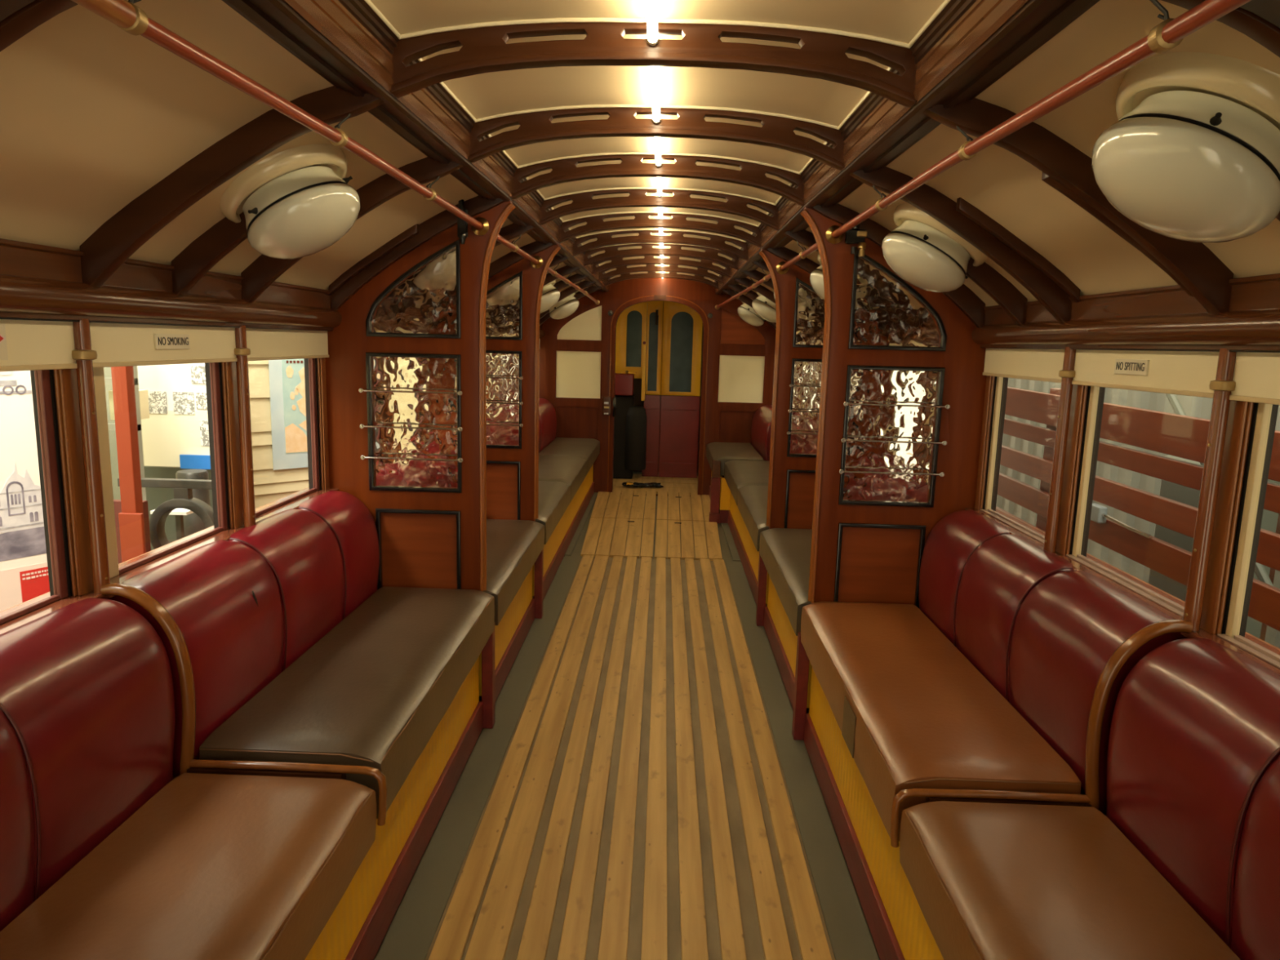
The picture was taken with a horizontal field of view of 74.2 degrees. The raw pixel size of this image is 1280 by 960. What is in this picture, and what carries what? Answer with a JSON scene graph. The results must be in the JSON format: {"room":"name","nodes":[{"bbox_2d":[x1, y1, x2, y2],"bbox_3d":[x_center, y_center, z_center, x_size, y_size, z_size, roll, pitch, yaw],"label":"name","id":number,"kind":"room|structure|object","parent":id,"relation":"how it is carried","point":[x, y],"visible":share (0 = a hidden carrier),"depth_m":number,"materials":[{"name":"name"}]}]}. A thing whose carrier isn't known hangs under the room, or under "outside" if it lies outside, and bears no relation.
{"room":"vehicle interior","nodes":[
{"label":"vehicle interior","id":0,"kind":"room"},
{"bbox_2d":[0,370,49,611],"bbox_3d":[-2.143,0.001,2.402,0.022,1.200,1.010,7,11,30],"label":"board","id":1,"kind":"object","parent":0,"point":[24,569],"visible":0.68,"depth_m":2.69,"materials":[{"name":"white"}]},
{"bbox_2d":[0,357,329,613],"bbox_3d":[-1.032,0.069,3.320,0.090,1.530,8.102,2,9,1],"label":"wall","id":2,"kind":"structure","parent":0,"point":[69,375],"depth_m":1.57,"materials":[{"name":"brown wood"}]},
{"bbox_2d":[0,319,77,371],"bbox_3d":[-1.021,-0.199,1.233,0.013,0.088,0.567,2,9,1],"label":"board","id":3,"kind":"object","parent":2,"relation":"attached to","point":[32,345],"visible":0.78,"depth_m":1.42,"materials":[{"name":"beige"}]},
{"bbox_2d":[0,368,81,624],"bbox_3d":[-1.062,0.003,1.272,0.054,0.509,0.525,2,9,1],"label":"window","id":4,"kind":"structure","parent":2,"relation":"in","point":[48,389],"depth_m":1.52,"materials":[{"name":"brown wood"}]},
{"bbox_2d":[0,597,175,931],"bbox_3d":[-0.961,0.465,1.223,0.171,0.394,0.768,2,9,1],"label":"backrest","id":5,"kind":"object","parent":2,"relation":"attached to","point":[87,716],"visible":0.96,"depth_m":1.34,"materials":[{"name":"red leather"}]},
{"bbox_2d":[71,318,110,593],"bbox_3d":[-1.007,-0.039,1.553,0.042,0.505,0.042,2,9,1],"label":"pillar","id":6,"kind":"structure","parent":2,"relation":"attached to","point":[83,354],"depth_m":1.54,"materials":[{"name":"brown wood"}]},
{"bbox_2d":[89,322,237,367],"bbox_3d":[-1.005,-0.291,1.800,0.013,0.088,0.567,2,9,1],"label":"window blind","id":7,"kind":"object","parent":2,"relation":"attached to","point":[115,344],"visible":0.79,"depth_m":1.74,"materials":[{"name":"beige"}]},
{"bbox_2d":[154,333,190,349],"bbox_3d":[-0.998,-0.296,1.808,0.005,0.032,0.124,2,9,1],"label":"no smoking sign","id":8,"kind":"object","parent":7,"relation":"attached to","point":[162,341],"visible":1,"depth_m":1.80,"materials":[{"name":"beige"}]},
{"bbox_2d":[93,361,236,578],"bbox_3d":[-1.046,-0.089,1.839,0.054,0.509,0.525,2,9,1],"label":"window","id":9,"kind":"structure","parent":2,"relation":"in","point":[217,378],"depth_m":2.07,"materials":[{"name":"brown wood"}]},
{"bbox_2d":[0,488,338,634],"bbox_3d":[-1.002,-0.066,3.353,0.100,0.018,7.820,2,9,1],"label":"window sill","id":10,"kind":"structure","parent":2,"relation":"attached to","point":[224,535],"depth_m":1.79,"materials":[{"name":"brown wood"}]},
{"bbox_2d":[234,325,255,527],"bbox_3d":[-0.990,-0.131,2.121,0.042,0.505,0.042,2,9,1],"label":"pillar","id":11,"kind":"structure","parent":2,"relation":"attached to","point":[241,351],"depth_m":2.11,"materials":[{"name":"brown wood"}]},
{"bbox_2d":[110,490,379,776],"bbox_3d":[-0.932,0.308,2.193,0.171,0.395,1.118,2,9,1],"label":"backrest","id":12,"kind":"object","parent":2,"relation":"attached to","point":[307,568],"visible":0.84,"depth_m":1.95,"materials":[{"name":"red leather"}]},
{"bbox_2d":[0,238,545,338],"bbox_3d":[-0.949,-0.627,3.260,0.077,0.123,7.820,2,9,1],"label":"crown molding","id":13,"kind":"structure","parent":2,"relation":"attached to","point":[38,282],"depth_m":1.65,"materials":[{"name":"brown wood"}]},
{"bbox_2d":[247,357,326,515],"bbox_3d":[-1.029,-0.180,2.406,0.054,0.509,0.525,2,9,1],"label":"window","id":14,"kind":"structure","parent":2,"relation":"in","point":[313,380],"depth_m":2.65,"materials":[{"name":"brown wood"}]},
{"bbox_2d":[245,328,328,360],"bbox_3d":[-0.988,-0.382,2.367,0.013,0.088,0.567,2,9,1],"label":"board","id":15,"kind":"object","parent":2,"relation":"attached to","point":[263,344],"visible":0.65,"depth_m":2.35,"materials":[{"name":"beige"}]},
{"bbox_2d":[538,398,556,453],"bbox_3d":[-0.833,-0.240,5.580,0.171,0.397,3.318,2,9,1],"label":"backrest","id":16,"kind":"object","parent":2,"relation":"attached to","point":[547,413],"visible":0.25,"depth_m":6.66,"materials":[{"name":"red leather"}]},
{"bbox_2d":[373,471,879,959],"bbox_3d":[0.047,0.673,4.202,2.120,0.112,9.320,2,9,1],"label":"floor","id":17,"kind":"structure","parent":0,"point":[641,786],"depth_m":2.46,"materials":[{"name":"brown wood"}]},
{"bbox_2d":[100,582,483,959],"bbox_3d":[-0.776,0.682,1.173,0.544,0.821,3.252,2,9,1],"label":"bench","id":18,"kind":"object","parent":17,"relation":"on","point":[357,926],"visible":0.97,"depth_m":1.80,"materials":[{"name":"red paint"}]},
{"bbox_2d":[0,773,376,959],"bbox_3d":[-0.701,0.703,1.112,0.371,0.133,1.037,2,9,1],"label":"seat cushion","id":19,"kind":"object","parent":18,"relation":"on","point":[211,866],"visible":1,"depth_m":1.31,"materials":[{"name":"brown leather"}]},
{"bbox_2d":[199,586,494,818],"bbox_3d":[-0.670,0.506,2.222,0.366,0.147,1.122,2,9,1],"label":"seat cushion","id":20,"kind":"object","parent":18,"relation":"on","point":[374,691],"visible":0.87,"depth_m":1.97,"materials":[{"name":"leather"}]},
{"bbox_2d":[479,567,534,702],"bbox_3d":[-0.747,0.565,3.407,0.485,0.338,1.104,2,9,1],"label":"bench","id":21,"kind":"object","parent":17,"relation":"on","point":[510,633],"visible":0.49,"depth_m":3.40,"materials":[{"name":"red paint"}]},
{"bbox_2d":[483,519,544,625],"bbox_3d":[-0.636,0.328,3.366,0.368,0.135,1.105,2,9,1],"label":"seat cushion","id":22,"kind":"object","parent":21,"relation":"on","point":[513,547],"visible":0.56,"depth_m":3.32,"materials":[{"name":"leather"}]},
{"bbox_2d":[532,464,594,600],"bbox_3d":[-0.682,0.204,5.641,0.485,0.338,3.332,2,9,1],"label":"bench","id":23,"kind":"object","parent":17,"relation":"on","point":[555,549],"visible":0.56,"depth_m":5.18,"materials":[{"name":"red paint"}]},
{"bbox_2d":[535,480,570,544],"bbox_3d":[-0.604,0.148,4.478,0.368,0.135,1.052,2,9,1],"label":"seat cushion","id":24,"kind":"object","parent":23,"relation":"on","point":[554,497],"visible":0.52,"depth_m":4.43,"materials":[{"name":"leather"}]},
{"bbox_2d":[538,456,586,502],"bbox_3d":[-0.573,-0.022,5.527,0.368,0.135,1.065,2,9,1],"label":"seat cushion","id":25,"kind":"object","parent":23,"relation":"on","point":[572,471],"visible":0.59,"depth_m":5.46,"materials":[{"name":"leather"}]},
{"bbox_2d":[538,437,599,474],"bbox_3d":[-0.540,-0.203,6.647,0.368,0.135,1.195,2,9,1],"label":"seat cushion","id":26,"kind":"object","parent":23,"relation":"on","point":[588,449],"visible":0.69,"depth_m":6.52,"materials":[{"name":"leather"}]},
{"bbox_2d":[613,370,646,479],"bbox_3d":[-0.109,-0.520,8.029,0.350,1.030,0.235,2,9,1],"label":"stand","id":27,"kind":"object","parent":17,"relation":"on","point":[630,420],"visible":0.81,"depth_m":7.96,"materials":[{"name":"black"}]},
{"bbox_2d":[485,240,824,626],"bbox_3d":[0.065,-0.225,3.834,2.067,1.798,0.076,2,9,1],"label":"partition","id":28,"kind":"structure","parent":17,"relation":"on","point":[514,287],"depth_m":3.80,"materials":[{"name":"brown"}]},
{"bbox_2d":[324,195,986,740],"bbox_3d":[0.032,-0.041,2.699,2.067,1.798,0.076,2,9,1],"label":"partition","id":29,"kind":"structure","parent":17,"relation":"on","point":[903,383],"depth_m":2.66,"materials":[{"name":"brown wood"}]},
{"bbox_2d":[222,0,610,291],"bbox_3d":[-0.408,-0.999,3.184,0.113,0.146,7.820,2,9,1],"label":"ceiling beam","id":30,"kind":"structure","parent":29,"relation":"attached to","point":[346,42],"depth_m":1.42,"materials":[{"name":"brown wood"}]},
{"bbox_2d":[714,0,1100,294],"bbox_3d":[0.552,-0.970,3.161,0.113,0.146,7.820,2,9,1],"label":"ceiling beam","id":31,"kind":"structure","parent":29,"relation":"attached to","point":[970,45],"depth_m":1.34,"materials":[{"name":"brown wood"}]},
{"bbox_2d":[708,460,720,523],"bbox_3d":[0.551,0.086,6.181,0.076,0.460,0.058,2,9,1],"label":"end post","id":32,"kind":"object","parent":17,"relation":"on","point":[714,514],"visible":1,"depth_m":6.16,"materials":[{"name":"red paint"}]},
{"bbox_2d":[709,472,730,523],"bbox_3d":[0.865,0.070,6.710,0.565,0.338,1.090,2,9,1],"label":"bench","id":33,"kind":"object","parent":17,"relation":"on","point":[725,492],"visible":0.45,"depth_m":6.19,"materials":[{"name":"red paint"}]},
{"bbox_2d":[706,442,763,475],"bbox_3d":[0.731,-0.176,6.689,0.366,0.135,1.047,2,9,1],"label":"seat cushion","id":34,"kind":"object","parent":33,"relation":"on","point":[725,452],"visible":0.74,"depth_m":6.52,"materials":[{"name":"leather"}]},
{"bbox_2d":[727,492,768,606],"bbox_3d":[0.856,0.338,5.065,0.485,0.338,2.242,2,9,1],"label":"bench","id":35,"kind":"object","parent":17,"relation":"on","point":[748,555],"visible":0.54,"depth_m":4.94,"materials":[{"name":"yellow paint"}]},
{"bbox_2d":[724,459,768,505],"bbox_3d":[0.775,0.005,5.578,0.368,0.135,1.095,2,9,1],"label":"seat cushion","id":36,"kind":"object","parent":35,"relation":"on","point":[737,473],"visible":0.52,"depth_m":5.51,"materials":[{"name":"leather"}]},
{"bbox_2d":[737,485,768,551],"bbox_3d":[0.742,0.183,4.479,0.368,0.135,1.122,2,9,1],"label":"seat cushion","id":37,"kind":"object","parent":35,"relation":"on","point":[752,500],"visible":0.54,"depth_m":4.43,"materials":[{"name":"leather"}]},
{"bbox_2d":[763,576,811,710],"bbox_3d":[0.807,0.612,3.369,0.485,0.338,1.104,2,9,1],"label":"bench","id":38,"kind":"object","parent":17,"relation":"on","point":[783,640],"visible":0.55,"depth_m":3.39,"materials":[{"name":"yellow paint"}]},
{"bbox_2d":[759,528,812,635],"bbox_3d":[0.711,0.368,3.333,0.363,0.135,1.105,2,9,1],"label":"seat cushion","id":39,"kind":"object","parent":38,"relation":"on","point":[784,553],"visible":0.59,"depth_m":3.30,"materials":[{"name":"leather"}]},
{"bbox_2d":[803,619,1192,959],"bbox_3d":[0.728,0.728,1.136,0.528,0.821,3.252,2,9,1],"label":"bench","id":40,"kind":"object","parent":17,"relation":"on","point":[899,928],"visible":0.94,"depth_m":1.79,"materials":[{"name":"red paint"}]},
{"bbox_2d":[800,601,1080,841],"bbox_3d":[0.681,0.548,2.187,0.357,0.147,1.127,2,9,1],"label":"seat cushion","id":41,"kind":"object","parent":40,"relation":"on","point":[926,717],"visible":0.79,"depth_m":1.92,"materials":[{"name":"leather"}]},
{"bbox_2d":[841,695,856,758],"bbox_3d":[0.496,0.585,2.011,0.002,0.100,0.120,2,9,1],"label":"vinyl patch","id":42,"kind":"object","parent":41,"relation":"attached to","point":[849,721],"visible":1,"depth_m":2.00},
{"bbox_2d":[899,800,1240,959],"bbox_3d":[0.649,0.742,1.078,0.355,0.137,1.035,2,9,1],"label":"seat cushion","id":43,"kind":"object","parent":40,"relation":"on","point":[988,881],"visible":1,"depth_m":1.33,"materials":[{"name":"brown leather"}]},
{"bbox_2d":[0,0,1279,306],"bbox_3d":[0.092,-0.996,3.981,2.080,0.488,9.420,2,9,1],"label":"ceiling","id":44,"kind":"structure","parent":0,"point":[95,113],"depth_m":1.39,"materials":[{"name":"beige paint"}]},
{"bbox_2d":[171,212,247,294],"bbox_3d":[-0.878,-0.491,1.770,0.200,0.232,0.028,2,9,1],"label":"rib","id":45,"kind":"object","parent":44,"relation":"attached to","point":[194,261],"visible":0.64,"depth_m":1.76,"materials":[{"name":"brown wood"}]},
{"bbox_2d":[219,143,359,259],"bbox_3d":[-0.739,-0.599,1.749,0.307,0.275,0.300,2,9,1],"label":"dome lamp","id":46,"kind":"object","parent":44,"relation":"attached to","point":[295,202],"visible":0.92,"depth_m":1.67,"materials":[{"name":"beige"}]},
{"bbox_2d":[328,223,418,294],"bbox_3d":[-0.810,-0.672,2.575,0.275,0.220,0.026,2,9,1],"label":"batten","id":47,"kind":"object","parent":44,"relation":"attached to","point":[407,234],"visible":1,"depth_m":2.56,"materials":[{"name":"brown wood"}]},
{"bbox_2d":[549,292,578,319],"bbox_3d":[-0.606,-1.333,6.288,0.307,0.275,0.300,2,9,1],"label":"dome lamp","id":48,"kind":"object","parent":44,"relation":"attached to","point":[566,307],"visible":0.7,"depth_m":6.21,"materials":[{"name":"beige"}]},
{"bbox_2d":[0,0,1279,57],"bbox_3d":[0.008,-0.483,1.150,2.000,0.468,0.580,2,9,1],"label":"rib","id":49,"kind":"object","parent":44,"relation":"attached to","point":[21,22],"visible":0.79,"depth_m":0.89,"materials":[{"name":"brown wood"}]},
{"bbox_2d":[539,263,759,314],"bbox_3d":[0.158,-1.330,6.253,2.000,0.511,0.580,2,9,1],"label":"rib","id":50,"kind":"object","parent":44,"relation":"attached to","point":[565,293],"visible":0.56,"depth_m":5.95,"materials":[{"name":"brown wood"}]},
{"bbox_2d":[645,0,658,45],"bbox_3d":[0.014,-0.699,1.138,0.020,0.040,0.567,2,9,1],"label":"tube","id":51,"kind":"object","parent":44,"relation":"attached to","point":[652,38],"visible":1,"depth_m":1.31,"materials":[{"name":"white"}]},
{"bbox_2d":[79,17,1233,315],"bbox_3d":[0.024,-0.580,1.717,2.000,0.479,0.580,2,9,1],"label":"rib","id":52,"kind":"object","parent":44,"relation":"attached to","point":[821,55],"visible":0.94,"depth_m":1.42,"materials":[{"name":"brown wood"}]},
{"bbox_2d":[240,104,1071,322],"bbox_3d":[0.041,-0.680,2.283,2.000,0.495,0.580,2,9,1],"label":"rib","id":53,"kind":"object","parent":44,"relation":"attached to","point":[776,131],"visible":0.8,"depth_m":1.98,"materials":[{"name":"brown wood"}]},
{"bbox_2d":[493,186,818,252],"bbox_3d":[0.075,-0.871,3.416,2.000,0.511,0.580,2,9,1],"label":"rib","id":54,"kind":"object","parent":44,"relation":"attached to","point":[583,201],"visible":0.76,"depth_m":3.11,"materials":[{"name":"brown wood"}]},
{"bbox_2d":[511,152,804,206],"bbox_3d":[0.063,-0.954,2.821,0.920,0.157,0.580,2,9,1],"label":"rib","id":55,"kind":"object","parent":44,"relation":"attached to","point":[564,169],"visible":0.88,"depth_m":2.54,"materials":[{"name":"brown wood"}]},
{"bbox_2d":[539,271,776,325],"bbox_3d":[0.174,-1.421,6.821,2.000,0.511,0.580,2,9,1],"label":"rib","id":56,"kind":"object","parent":44,"relation":"attached to","point":[743,298],"visible":0.52,"depth_m":6.52,"materials":[{"name":"brown wood"}]},
{"bbox_2d":[543,243,773,288],"bbox_3d":[0.124,-1.146,5.119,2.000,0.511,0.580,2,9,1],"label":"rib","id":57,"kind":"object","parent":44,"relation":"attached to","point":[611,251],"visible":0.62,"depth_m":4.81,"materials":[{"name":"brown wood"}]},
{"bbox_2d":[549,229,768,271],"bbox_3d":[0.108,-1.054,4.551,2.000,0.511,0.580,2,9,1],"label":"rib","id":58,"kind":"object","parent":44,"relation":"attached to","point":[604,238],"visible":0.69,"depth_m":4.24,"materials":[{"name":"brown wood"}]},
{"bbox_2d":[559,211,761,248],"bbox_3d":[0.096,-1.137,3.955,0.920,0.157,0.580,2,9,1],"label":"rib","id":59,"kind":"object","parent":44,"relation":"attached to","point":[725,225],"visible":0.88,"depth_m":3.67,"materials":[{"name":"brown wood"}]},
{"bbox_2d":[553,254,775,303],"bbox_3d":[0.141,-1.238,5.686,2.000,0.511,0.580,2,9,1],"label":"rib","id":60,"kind":"object","parent":44,"relation":"attached to","point":[648,259],"visible":0.53,"depth_m":5.38,"materials":[{"name":"brown wood"}]},
{"bbox_2d":[881,203,986,292],"bbox_3d":[0.804,-0.640,2.255,0.307,0.275,0.300,2,9,1],"label":"dome lamp","id":61,"kind":"object","parent":44,"relation":"attached to","point":[925,253],"visible":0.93,"depth_m":2.18,"materials":[{"name":"beige"}]},
{"bbox_2d":[965,256,1027,324],"bbox_3d":[0.937,-0.525,2.269,0.200,0.232,0.028,2,9,1],"label":"rib","id":62,"kind":"object","parent":44,"relation":"attached to","point":[994,284],"visible":0.66,"depth_m":2.26,"materials":[{"name":"brown wood"}]},
{"bbox_2d":[955,197,1080,302],"bbox_3d":[0.877,-0.534,1.961,0.295,0.232,0.026,2,9,1],"label":"batten","id":63,"kind":"object","parent":44,"relation":"attached to","point":[964,207],"visible":1,"depth_m":1.95,"materials":[{"name":"brown wood"}]},
{"bbox_2d":[1041,172,1193,296],"bbox_3d":[0.867,-0.457,1.522,0.290,0.239,0.034,2,9,1],"label":"batten","id":64,"kind":"object","parent":44,"relation":"attached to","point":[1045,177],"visible":0.26,"depth_m":1.52,"materials":[{"name":"brown wood"}]},
{"bbox_2d":[1091,52,1279,242],"bbox_3d":[0.771,-0.457,1.120,0.307,0.275,0.300,2,9,1],"label":"dome lamp","id":65,"kind":"object","parent":44,"relation":"attached to","point":[1192,153],"visible":0.96,"depth_m":1.05,"materials":[{"name":"beige"}]},
{"bbox_2d":[538,277,776,497],"bbox_3d":[0.165,-0.781,7.238,2.060,1.913,0.176,2,9,1],"label":"wall","id":66,"kind":"structure","parent":0,"point":[577,351],"depth_m":7.14,"materials":[{"name":"brown wood"}]},
{"bbox_2d":[71,0,599,304],"bbox_3d":[-0.463,-0.908,3.361,0.055,0.115,7.497,2,9,1],"label":"handrail","id":67,"kind":"object","parent":66,"relation":"attached to","point":[125,15],"visible":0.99,"depth_m":1.17,"materials":[{"name":"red metal"}]},
{"bbox_2d":[715,0,1251,309],"bbox_3d":[0.605,-0.875,3.336,0.098,0.117,7.498,2,9,1],"label":"handrail","id":68,"kind":"object","parent":66,"relation":"attached to","point":[1169,33],"visible":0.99,"depth_m":1.07,"materials":[{"name":"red metal"}]},
{"bbox_2d":[632,305,703,473],"bbox_3d":[0.186,-0.953,7.872,1.900,2.050,1.350,2,9,1],"label":"door frame","id":69,"kind":"structure","parent":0,"point":[637,382],"depth_m":8.52,"materials":[{"name":"brown"}]},
{"bbox_2d":[615,302,644,378],"bbox_3d":[-0.101,-1.346,8.058,0.295,0.748,0.034,2,9,1],"label":"door","id":70,"kind":"structure","parent":69,"relation":"in","point":[629,326],"depth_m":8.06,"materials":[{"name":"yellow wood"}]},
{"bbox_2d":[641,300,663,476],"bbox_3d":[0.119,-0.871,8.109,0.160,1.692,0.042,2,9,1],"label":"door","id":71,"kind":"structure","parent":69,"relation":"in","point":[651,404],"depth_m":8.10,"materials":[{"name":"red wood"}]},
{"bbox_2d":[658,301,702,477],"bbox_3d":[0.388,-0.862,8.098,0.371,1.692,0.042,2,9,1],"label":"door","id":72,"kind":"structure","parent":69,"relation":"in","point":[682,324],"depth_m":8.10,"materials":[{"name":"red wood"}]},
{"bbox_2d":[974,375,1279,650],"bbox_3d":[1.117,0.134,3.267,0.090,1.530,8.102,2,9,1],"label":"wall","id":73,"kind":"structure","parent":0,"point":[1235,411],"depth_m":1.52,"materials":[{"name":"brown wood"}]},
{"bbox_2d":[751,404,772,461],"bbox_3d":[1.006,-0.369,6.660,0.170,0.391,1.038,2,9,1],"label":"backrest","id":74,"kind":"object","parent":73,"relation":"attached to","point":[762,419],"visible":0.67,"depth_m":6.48,"materials":[{"name":"red leather"}]},
{"bbox_2d":[977,375,1044,543],"bbox_3d":[1.084,-0.117,2.355,0.054,0.509,0.525,2,9,1],"label":"window","id":75,"kind":"structure","parent":73,"relation":"in","point":[997,386],"depth_m":2.60,"materials":[{"name":"beige"}]},
{"bbox_2d":[982,348,1064,382],"bbox_3d":[1.054,-0.321,2.318,0.013,0.088,0.567,2,9,1],"label":"board","id":76,"kind":"object","parent":73,"relation":"attached to","point":[1041,365],"visible":0.69,"depth_m":2.30,"materials":[{"name":"beige"}]},
{"bbox_2d":[919,510,1186,814],"bbox_3d":[0.948,0.365,2.143,0.171,0.396,1.126,2,9,1],"label":"backrest","id":77,"kind":"object","parent":73,"relation":"attached to","point":[1043,632],"visible":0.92,"depth_m":1.90,"materials":[{"name":"red leather"}]},
{"bbox_2d":[1043,346,1075,552],"bbox_3d":[1.028,-0.070,2.071,0.042,0.505,0.042,2,9,1],"label":"pillar","id":78,"kind":"structure","parent":73,"relation":"attached to","point":[1068,373],"depth_m":2.06,"materials":[{"name":"brown wood"}]},
{"bbox_2d":[964,507,1279,674],"bbox_3d":[1.096,-0.003,3.301,0.100,0.018,7.820,2,9,1],"label":"trim","id":79,"kind":"structure","parent":73,"relation":"attached to","point":[1077,566],"depth_m":1.76,"materials":[{"name":"brown wood"}]},
{"bbox_2d":[1062,385,1184,617],"bbox_3d":[1.067,-0.025,1.787,0.054,0.509,0.525,2,9,1],"label":"window","id":80,"kind":"structure","parent":73,"relation":"in","point":[1091,398],"depth_m":2.03,"materials":[{"name":"beige"}]},
{"bbox_2d":[971,273,1279,352],"bbox_3d":[1.073,-0.566,3.211,0.077,0.123,7.820,2,9,1],"label":"crown molding","id":81,"kind":"structure","parent":73,"relation":"attached to","point":[1160,318],"depth_m":1.67,"materials":[{"name":"brown wood"}]},
{"bbox_2d":[1071,349,1219,398],"bbox_3d":[1.037,-0.229,1.750,0.013,0.088,0.567,2,9,1],"label":"window blind","id":82,"kind":"object","parent":73,"relation":"attached to","point":[1187,373],"visible":0.83,"depth_m":1.69,"materials":[{"name":"beige"}]},
{"bbox_2d":[1114,358,1149,375],"bbox_3d":[1.032,-0.238,1.778,0.005,0.032,0.124,2,9,1],"label":"sign","id":83,"kind":"object","parent":82,"relation":"attached to","point":[1127,366],"visible":1,"depth_m":1.77,"materials":[{"name":"beige"}]},
{"bbox_2d":[1106,637,1279,959],"bbox_3d":[0.920,0.522,1.173,0.170,0.395,0.760,2,9,1],"label":"backrest","id":84,"kind":"object","parent":73,"relation":"attached to","point":[1193,758],"visible":0.98,"depth_m":1.29,"materials":[{"name":"red leather"}]},
{"bbox_2d":[1182,348,1236,631],"bbox_3d":[1.012,0.022,1.504,0.042,0.505,0.042,2,9,1],"label":"pillar","id":85,"kind":"structure","parent":73,"relation":"attached to","point":[1223,385],"depth_m":1.49,"materials":[{"name":"brown wood"}]},
{"bbox_2d":[1211,401,1279,668],"bbox_3d":[1.051,0.067,1.220,0.054,0.509,0.525,2,9,1],"label":"window","id":86,"kind":"structure","parent":73,"relation":"in","point":[1258,420],"depth_m":1.47,"materials":[{"name":"beige"}]},
{"bbox_2d":[1229,351,1279,404],"bbox_3d":[1.020,-0.137,1.183,0.013,0.088,0.567,2,9,1],"label":"board","id":87,"kind":"object","parent":73,"relation":"attached to","point":[1256,375],"visible":0.78,"depth_m":1.40,"materials":[{"name":"beige"}]},
{"bbox_2d":[1240,0,1279,28],"bbox_3d":[0.720,-0.376,0.742,0.550,0.426,0.225,2,9,1],"label":"header","id":88,"kind":"object","parent":73,"relation":"attached to","point":[1268,10],"visible":0.79,"depth_m":0.83,"materials":[{"name":"paint"}]},
{"label":"outside","id":89,"kind":"structure","parent":0,"visible":0},
{"bbox_2d":[995,377,1279,648],"bbox_3d":[2.281,0.170,2.393,0.022,3.200,6.400,2,9,1],"label":"wall","id":90,"kind":"structure","parent":89,"point":[1193,406],"depth_m":4.10,"materials":[{"name":"paint"}]},
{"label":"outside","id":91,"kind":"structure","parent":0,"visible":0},
{"bbox_2d":[164,360,308,508],"bbox_3d":[-1.890,0.061,4.294,1.380,2.612,0.036,-8,13,-44],"label":"wall","id":92,"kind":"structure","parent":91,"point":[270,485],"depth_m":4.24,"materials":[{"name":"wood"}]},
{"bbox_2d":[268,358,307,470],"bbox_3d":[-1.669,-0.464,4.381,0.485,0.792,0.007,-8,13,-44],"label":"poster","id":93,"kind":"object","parent":92,"relation":"attached to","point":[286,376],"visible":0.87,"depth_m":4.29,"materials":[{"name":"paper"}]},
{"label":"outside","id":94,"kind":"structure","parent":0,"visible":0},
{"bbox_2d":[117,477,213,549],"bbox_3d":[-1.692,0.149,3.018,0.450,0.309,0.050,2,9,1],"label":"frame","id":95,"kind":"object","parent":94,"point":[182,488],"visible":0.49,"depth_m":2.98,"materials":[{"name":"metal"}]},
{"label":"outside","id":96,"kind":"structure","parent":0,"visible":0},
{"bbox_3d":[0.040,1.370,4.781,14.000,0.050,15.000,2,9,1],"label":"ground","id":97,"kind":"structure","parent":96,"visible":0},
{"bbox_2d":[103,365,149,500],"bbox_3d":[-2.058,0.305,3.353,0.352,2.400,0.240,2,9,1],"label":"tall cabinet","id":98,"kind":"object","parent":97,"relation":"on","point":[141,396],"visible":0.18,"depth_m":3.27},
{"bbox_2d":[111,365,146,562],"bbox_3d":[-1.627,0.412,2.762,0.076,2.400,0.055,2,9,1],"label":"post","id":99,"kind":"object","parent":97,"relation":"on","point":[131,523],"visible":0.3,"depth_m":2.68,"materials":[{"name":"paint"}]},
{"bbox_2d":[113,499,151,564],"bbox_3d":[-1.788,0.819,2.977,0.200,1.520,0.030,2,9,1],"label":"board","id":100,"kind":"object","parent":97,"relation":"on","point":[117,508],"visible":0.14,"depth_m":2.86,"materials":[{"name":"paint"}]},
{"bbox_2d":[143,466,213,551],"bbox_3d":[-2.042,0.680,3.889,0.440,1.490,0.020,2,9,1],"label":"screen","id":101,"kind":"object","parent":97,"relation":"on","point":[155,496],"visible":0.02,"depth_m":3.78,"materials":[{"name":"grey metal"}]},
{"bbox_2d":[175,469,210,537],"bbox_3d":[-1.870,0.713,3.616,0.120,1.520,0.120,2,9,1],"label":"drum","id":102,"kind":"object","parent":97,"relation":"on","point":[193,523],"visible":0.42,"depth_m":3.47,"materials":[{"name":"metal"}]},
{"bbox_2d":[995,386,1279,631],"bbox_3d":[1.574,0.700,2.575,0.132,2.059,2.950,2,9,1],"label":"slatted fence","id":103,"kind":"object","parent":97,"relation":"on","point":[1178,434],"visible":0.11,"depth_m":2.58,"materials":[{"name":"brown wood"}]},
{"bbox_2d":[1147,454,1279,645],"bbox_3d":[1.942,0.601,2.802,0.250,2.200,0.650,2,9,1],"label":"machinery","id":104,"kind":"object","parent":97,"relation":"on","point":[1270,522],"visible":0.04,"depth_m":2.88,"materials":[{"name":"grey metal"}]},
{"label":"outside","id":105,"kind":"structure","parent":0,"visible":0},
{"bbox_2d":[137,363,209,466],"bbox_3d":[-1.987,-0.451,3.637,0.365,0.796,0.016,2,9,1],"label":"photo poster","id":106,"kind":"object","parent":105,"point":[177,423],"visible":0.5,"depth_m":3.66,"materials":[{"name":"white paper"}]},
{"bbox_2d":[173,391,195,414],"bbox_3d":[-1.968,-0.331,3.649,0.090,0.095,0.002,2,9,1],"label":"photograph","id":107,"kind":"object","parent":106,"relation":"attached to","point":[184,402],"depth_m":3.65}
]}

